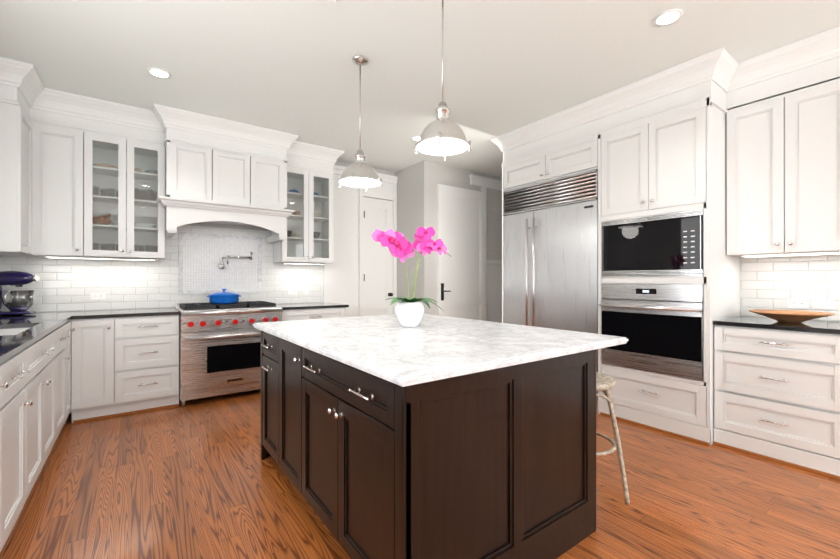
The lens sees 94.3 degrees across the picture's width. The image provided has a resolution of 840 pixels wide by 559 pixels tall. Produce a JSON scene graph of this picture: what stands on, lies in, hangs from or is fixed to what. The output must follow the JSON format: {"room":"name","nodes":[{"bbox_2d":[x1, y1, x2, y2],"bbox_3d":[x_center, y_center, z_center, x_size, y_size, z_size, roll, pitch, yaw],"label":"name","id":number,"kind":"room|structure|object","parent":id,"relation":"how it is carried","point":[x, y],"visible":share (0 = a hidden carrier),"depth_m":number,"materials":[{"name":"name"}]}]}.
{"room":"kitchen","nodes":[
{"label":"kitchen","id":0,"kind":"room"},
{"bbox_2d":[39,161,394,312],"bbox_3d":[-2.092,-0.203,4.729,4.360,2.850,0.100,0,0,-36],"label":"wall","id":1,"kind":"structure","parent":0,"point":[263,229],"depth_m":4.67,"materials":[{"name":"grey paint"}]},
{"bbox_2d":[0,102,83,257],"bbox_3d":[-3.301,-0.775,3.287,0.696,1.130,0.780,0,0,-36],"label":"upper cabinet","id":2,"kind":"object","parent":1,"relation":"attached to","point":[67,193],"depth_m":3.35,"materials":[{"name":"white wood"}]},
{"bbox_2d":[84,132,164,260],"bbox_3d":[-2.894,-0.775,3.845,0.620,1.132,0.360,0,0,-36],"label":"upper cabinet","id":3,"kind":"object","parent":1,"relation":"attached to","point":[124,219],"depth_m":3.79,"materials":[{"name":"white wood"}]},
{"bbox_2d":[0,225,322,312],"bbox_3d":[-2.556,-0.146,4.315,3.120,0.905,0.020,0,0,-36],"label":"wall tiles","id":4,"kind":"structure","parent":1,"relation":"attached to","point":[187,269],"depth_m":4.26,"materials":[{"name":"tile"}]},
{"bbox_2d":[90,293,105,299],"bbox_3d":[-3.183,0.166,3.853,0.115,0.070,0.008,0,0,-36],"label":"electrical outlet","id":5,"kind":"object","parent":4,"relation":"attached to","point":[97,296],"visible":1,"depth_m":3.85,"materials":[{"name":"white plastic"}]},
{"bbox_2d":[219,252,252,268],"bbox_3d":[-2.130,-0.221,4.533,0.356,0.210,0.129,0,0,-36],"label":"pot filler","id":6,"kind":"object","parent":4,"relation":"attached to","point":[222,266],"visible":1,"depth_m":4.49,"materials":[{"name":"silver metal"}]},
{"bbox_2d":[288,289,296,294],"bbox_3d":[-1.635,0.157,4.985,0.115,0.070,0.008,0,0,-36],"label":"electrical outlet","id":7,"kind":"object","parent":4,"relation":"attached to","point":[292,291],"visible":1,"depth_m":4.99,"materials":[{"name":"white plastic"}]},
{"bbox_2d":[303,286,307,294],"bbox_3d":[-1.491,0.139,5.087,0.070,0.115,0.013,0,0,-36],"label":"light switch","id":8,"kind":"object","parent":4,"relation":"attached to","point":[305,290],"visible":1,"depth_m":5.08,"materials":[{"name":"white plastic"}]},
{"bbox_2d":[157,140,294,242],"bbox_3d":[-2.112,-0.895,4.268,1.290,0.890,0.606,0,0,-36],"label":"range hood","id":9,"kind":"object","parent":1,"relation":"attached to","point":[203,184],"visible":0.96,"depth_m":4.03,"materials":[{"name":"white wood"}]},
{"bbox_2d":[273,167,332,264],"bbox_3d":[-1.452,-0.765,4.882,0.647,1.147,0.390,0,0,-36],"label":"upper cabinet","id":10,"kind":"object","parent":1,"relation":"attached to","point":[309,229],"visible":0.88,"depth_m":4.87,"materials":[{"name":"white wood"}]},
{"bbox_2d":[364,197,392,315],"bbox_3d":[-0.596,0.019,5.680,0.495,2.392,0.118,0,0,-36],"label":"door","id":11,"kind":"structure","parent":1,"relation":"in","point":[378,271],"depth_m":5.70,"materials":[{"name":"white wood"}]},
{"bbox_2d":[395,160,429,313],"bbox_3d":[-0.122,-0.202,5.644,0.100,2.850,0.750,0,0,-36],"label":"wall","id":12,"kind":"structure","parent":0,"point":[413,198],"depth_m":5.52,"materials":[{"name":"grey paint"}]},
{"bbox_2d":[0,0,839,177],"bbox_3d":[1.339,-1.671,2.768,7.980,0.080,9.600,0,0,-36],"label":"ceiling","id":13,"kind":"structure","parent":0,"point":[289,66],"depth_m":2.81,"materials":[{"name":"white paint"}]},
{"bbox_2d":[0,57,47,124],"bbox_3d":[-3.110,-1.480,3.076,0.149,0.299,0.420,0,0,-36],"label":"crown molding","id":14,"kind":"structure","parent":13,"relation":"attached to","point":[30,94],"depth_m":3.02,"materials":[{"name":"white wood"}]},
{"bbox_2d":[147,67,171,78],"bbox_3d":[-2.058,-1.627,3.075,0.164,0.006,0.164,0,0,-36],"label":"recessed light","id":15,"kind":"object","parent":13,"relation":"in","point":[159,72],"visible":1,"depth_m":3.07,"materials":[{"name":"white"}]},
{"bbox_2d":[31,88,343,175],"bbox_3d":[-2.116,-1.478,4.070,2.890,0.299,0.350,0,0,-36],"label":"crown molding","id":16,"kind":"structure","parent":13,"relation":"attached to","point":[70,111],"depth_m":3.82,"materials":[{"name":"white wood"}]},
{"bbox_2d":[326,0,335,6],"bbox_3d":[-0.519,-1.621,2.276,0.060,0.020,0.060,0,0,-36],"label":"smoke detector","id":17,"kind":"object","parent":13,"relation":"attached to","point":[330,3],"visible":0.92,"depth_m":2.27,"materials":[{"name":"white plastic"}]},
{"bbox_2d":[338,55,381,191],"bbox_3d":[-0.444,-1.158,2.893,0.316,0.943,0.316,0,0,-36],"label":"pendant light","id":18,"kind":"object","parent":13,"relation":"hanging from","point":[359,173],"visible":1,"depth_m":2.84,"materials":[{"name":"silver metal"}]},
{"bbox_2d":[411,136,419,141],"bbox_3d":[-0.017,-1.625,4.500,0.164,0.006,0.164,0,0,-36],"label":"recessed light","id":19,"kind":"object","parent":13,"relation":"in","point":[414,138],"visible":0.6,"depth_m":4.49,"materials":[{"name":"white"}]},
{"bbox_2d":[415,0,470,160],"bbox_3d":[0.123,-1.159,2.117,0.290,0.943,0.290,0,0,-36],"label":"pendant light","id":20,"kind":"object","parent":13,"relation":"hanging from","point":[442,134],"visible":1,"depth_m":2.06,"materials":[{"name":"silver metal"}]},
{"bbox_2d":[491,26,839,166],"bbox_3d":[2.353,-1.465,3.067,0.770,0.329,4.146,0,0,-36],"label":"crown molding","id":21,"kind":"structure","parent":13,"relation":"attached to","point":[723,78],"depth_m":2.98,"materials":[{"name":"white wood"}]},
{"bbox_2d":[653,9,683,26],"bbox_3d":[1.544,-1.628,2.428,0.164,0.006,0.164,0,0,-36],"label":"recessed light","id":22,"kind":"object","parent":13,"relation":"in","point":[668,16],"visible":1,"depth_m":2.42,"materials":[{"name":"white"}]},
{"bbox_2d":[2,389,839,558],"bbox_3d":[1.339,1.249,2.764,7.980,0.060,9.600,0,0,-36],"label":"floor","id":23,"kind":"structure","parent":0,"point":[199,478],"depth_m":2.15,"materials":[{"name":"brown wood"}]},
{"bbox_2d":[0,352,7,558],"bbox_3d":[-1.753,0.760,1.122,0.640,0.916,0.600,0,0,-36],"label":"base cabinet","id":24,"kind":"object","parent":23,"relation":"on","point":[3,355],"depth_m":1.59,"materials":[{"name":"white wood"}]},
{"bbox_2d":[0,336,31,543],"bbox_3d":[-2.063,0.761,1.546,0.640,0.916,0.450,0,0,-36],"label":"base cabinet","id":25,"kind":"object","parent":23,"relation":"on","point":[19,351],"depth_m":1.84,"materials":[{"name":"white wood"}]},
{"bbox_2d":[0,320,59,493],"bbox_3d":[-2.462,0.762,2.091,0.640,0.916,0.900,0,0,-36],"label":"base cabinet","id":26,"kind":"object","parent":23,"relation":"on","point":[57,369],"depth_m":2.36,"materials":[{"name":"white wood"}]},
{"bbox_2d":[0,316,67,435],"bbox_3d":[-2.860,0.762,2.636,0.640,0.916,0.450,0,0,-36],"label":"base cabinet","id":27,"kind":"object","parent":23,"relation":"on","point":[43,319],"depth_m":2.94,"materials":[{"name":"white wood"}]},
{"bbox_2d":[0,316,71,417],"bbox_3d":[-3.086,0.763,2.945,0.640,0.916,0.316,0,0,-36],"label":"base cabinet","id":28,"kind":"object","parent":23,"relation":"on","point":[1,317],"depth_m":3.21,"materials":[{"name":"white wood"}]},
{"bbox_2d":[0,271,39,314],"bbox_3d":[-3.491,0.115,3.338,0.354,0.382,0.277,0,0,-36],"label":"stand mixer","id":29,"kind":"object","parent":28,"relation":"on","point":[18,302],"visible":1,"depth_m":3.31,"materials":[{"name":"blue"}]},
{"bbox_2d":[72,310,115,423],"bbox_3d":[-3.003,0.764,3.597,0.305,0.916,0.631,0,0,-36],"label":"base cabinet","id":30,"kind":"object","parent":23,"relation":"on","point":[93,332],"depth_m":3.36,"materials":[{"name":"white wood"}]},
{"bbox_2d":[116,308,179,415],"bbox_3d":[-2.684,0.764,3.831,0.487,0.916,0.631,0,0,-36],"label":"base cabinet","id":31,"kind":"object","parent":23,"relation":"on","point":[147,340],"depth_m":3.58,"materials":[{"name":"white wood"}]},
{"bbox_2d":[175,300,282,406],"bbox_3d":[-2.056,0.739,4.196,0.936,0.965,0.761,0,0,-36],"label":"range","id":32,"kind":"object","parent":23,"relation":"on","point":[219,349],"visible":0.92,"depth_m":3.88,"materials":[{"name":"silver metal"}]},
{"bbox_2d":[206,288,240,303],"bbox_3d":[-2.143,0.178,4.264,0.336,0.161,0.306,0,0,-36],"label":"pot","id":33,"kind":"object","parent":32,"relation":"on","point":[224,297],"visible":1,"depth_m":4.15,"materials":[{"name":"blue metal"}]},
{"bbox_2d":[276,302,348,320],"bbox_3d":[-1.378,0.765,4.763,0.815,0.916,0.666,0,0,-36],"label":"base cabinet","id":34,"kind":"object","parent":23,"relation":"on","point":[304,311],"visible":0.23,"depth_m":4.55,"materials":[{"name":"white wood"}]},
{"bbox_2d":[254,326,595,558],"bbox_3d":[-0.135,0.774,2.273,1.150,0.892,1.788,0,0,-36],"label":"kitchen island","id":35,"kind":"object","parent":23,"relation":"on","point":[430,436],"depth_m":1.55,"materials":[{"name":"brown wood"}]},
{"bbox_2d":[253,314,627,389],"bbox_3d":[-0.038,0.313,2.334,1.392,0.032,1.850,0,0,-36],"label":"island countertop","id":36,"kind":"structure","parent":35,"relation":"on","point":[440,348],"depth_m":1.83,"materials":[{"name":"white stone"}]},
{"bbox_2d":[372,226,450,326],"bbox_3d":[-0.051,-0.018,2.468,0.428,0.627,0.322,0,0,-36],"label":"orchid pot","id":37,"kind":"object","parent":36,"relation":"on","point":[409,311],"visible":1,"depth_m":2.43,"materials":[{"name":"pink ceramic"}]},
{"bbox_2d":[502,154,529,325],"bbox_3d":[1.366,-0.058,4.471,0.705,2.564,0.511,0,0,-36],"label":"refrigerator","id":38,"kind":"object","parent":23,"relation":"on","point":[515,172],"depth_m":4.31,"materials":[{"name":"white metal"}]},
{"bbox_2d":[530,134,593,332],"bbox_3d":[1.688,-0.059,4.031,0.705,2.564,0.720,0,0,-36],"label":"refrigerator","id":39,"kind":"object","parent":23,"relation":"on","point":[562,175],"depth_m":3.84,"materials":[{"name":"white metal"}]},
{"bbox_2d":[503,170,597,411],"bbox_3d":[1.531,0.109,4.183,0.737,2.225,1.124,0,0,-36],"label":"fridge","id":40,"kind":"object","parent":39,"relation":"in","point":[550,226],"depth_m":3.92,"materials":[{"name":"silver metal"}]},
{"bbox_2d":[596,372,629,504],"bbox_3d":[0.918,0.887,2.222,0.359,0.665,0.364,0,0,-19],"label":"stool","id":41,"kind":"object","parent":23,"relation":"on","point":[605,384],"visible":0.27,"depth_m":2.13,"materials":[{"name":"beige wood"}]},
{"bbox_2d":[594,97,739,445],"bbox_3d":[2.150,-0.060,3.399,0.705,2.564,0.847,0,0,-36],"label":"tall cabinet","id":42,"kind":"object","parent":23,"relation":"on","point":[620,230],"depth_m":3.11,"materials":[{"name":"white wood"}]},
{"bbox_2d":[599,284,703,380],"bbox_3d":[2.051,0.396,3.337,0.595,0.716,0.774,0,0,-36],"label":"wall oven","id":43,"kind":"object","parent":42,"relation":"in","point":[662,325],"depth_m":3.14,"materials":[{"name":"silver metal"}]},
{"bbox_2d":[602,209,702,276],"bbox_3d":[2.058,-0.272,3.344,0.478,0.499,0.774,0,0,-36],"label":"microwave","id":44,"kind":"object","parent":42,"relation":"in","point":[669,243],"depth_m":3.16,"materials":[{"name":"black glass"}]},
{"bbox_2d":[713,324,839,479],"bbox_3d":[2.626,0.778,2.794,0.641,0.885,0.682,0,0,-36],"label":"base cabinet","id":45,"kind":"object","parent":23,"relation":"on","point":[777,391],"depth_m":2.59,"materials":[{"name":"white wood"}]},
{"bbox_2d":[713,316,839,331],"bbox_3d":[3.092,0.319,2.163,0.640,0.030,2.256,0,0,-36],"label":"countertop","id":46,"kind":"structure","parent":45,"relation":"on","point":[762,322],"depth_m":2.69,"materials":[{"name":"black stone"}]},
{"bbox_2d":[748,309,835,322],"bbox_3d":[2.636,0.267,2.779,0.450,0.073,0.450,0,0,-36],"label":"bowl","id":47,"kind":"object","parent":46,"relation":"on","point":[792,316],"visible":1,"depth_m":2.72,"materials":[{"name":"brown wood"}]},
{"bbox_2d":[430,162,501,322],"bbox_3d":[1.409,-0.201,6.362,3.220,2.850,0.100,0,0,-36],"label":"wall","id":48,"kind":"structure","parent":0,"point":[442,174],"depth_m":6.04,"materials":[{"name":"grey paint"}]},
{"bbox_2d":[323,165,501,320],"bbox_3d":[0.715,-0.168,6.227,4.500,2.785,0.792,0,0,-36],"label":"trim","id":49,"kind":"structure","parent":48,"relation":"attached to","point":[343,277],"depth_m":5.48,"materials":[{"name":"white"}]},
{"bbox_2d":[437,184,485,320],"bbox_3d":[0.643,-0.056,5.672,0.930,2.542,0.098,0,0,-36],"label":"room door","id":50,"kind":"structure","parent":48,"relation":"in","point":[461,235],"depth_m":5.67,"materials":[{"name":"white wood"}]},
{"bbox_3d":[3.398,-0.206,2.390,0.100,2.850,6.360,0,0,-36],"label":"wall","id":51,"kind":"structure","parent":0,"visible":0},
{"bbox_2d":[727,77,839,256],"bbox_3d":[2.741,-0.765,2.883,0.360,1.152,0.677,0,0,-36],"label":"upper cabinet","id":52,"kind":"object","parent":51,"relation":"attached to","point":[783,176],"visible":1,"depth_m":2.76,"materials":[{"name":"white wood"}]},
{"bbox_2d":[740,254,839,321],"bbox_3d":[3.459,0.046,2.216,0.008,0.515,2.608,0,0,-36],"label":"wall tiles","id":53,"kind":"structure","parent":51,"relation":"attached to","point":[774,283],"depth_m":3.03,"materials":[{"name":"white tile"}]},
{"bbox_2d":[788,299,808,308],"bbox_3d":[2.889,0.185,2.978,0.008,0.070,0.115,0,0,-36],"label":"electrical outlet","id":54,"kind":"object","parent":53,"relation":"attached to","point":[798,303],"visible":1,"depth_m":2.98,"materials":[{"name":"white plastic"}]},
{"bbox_2d":[813,299,834,309],"bbox_3d":[2.968,0.183,2.866,0.013,0.070,0.115,0,0,-36],"label":"electrical outlet","id":55,"kind":"object","parent":53,"relation":"attached to","point":[823,304],"visible":1,"depth_m":2.87,"materials":[{"name":"white plastic"}]}
]}

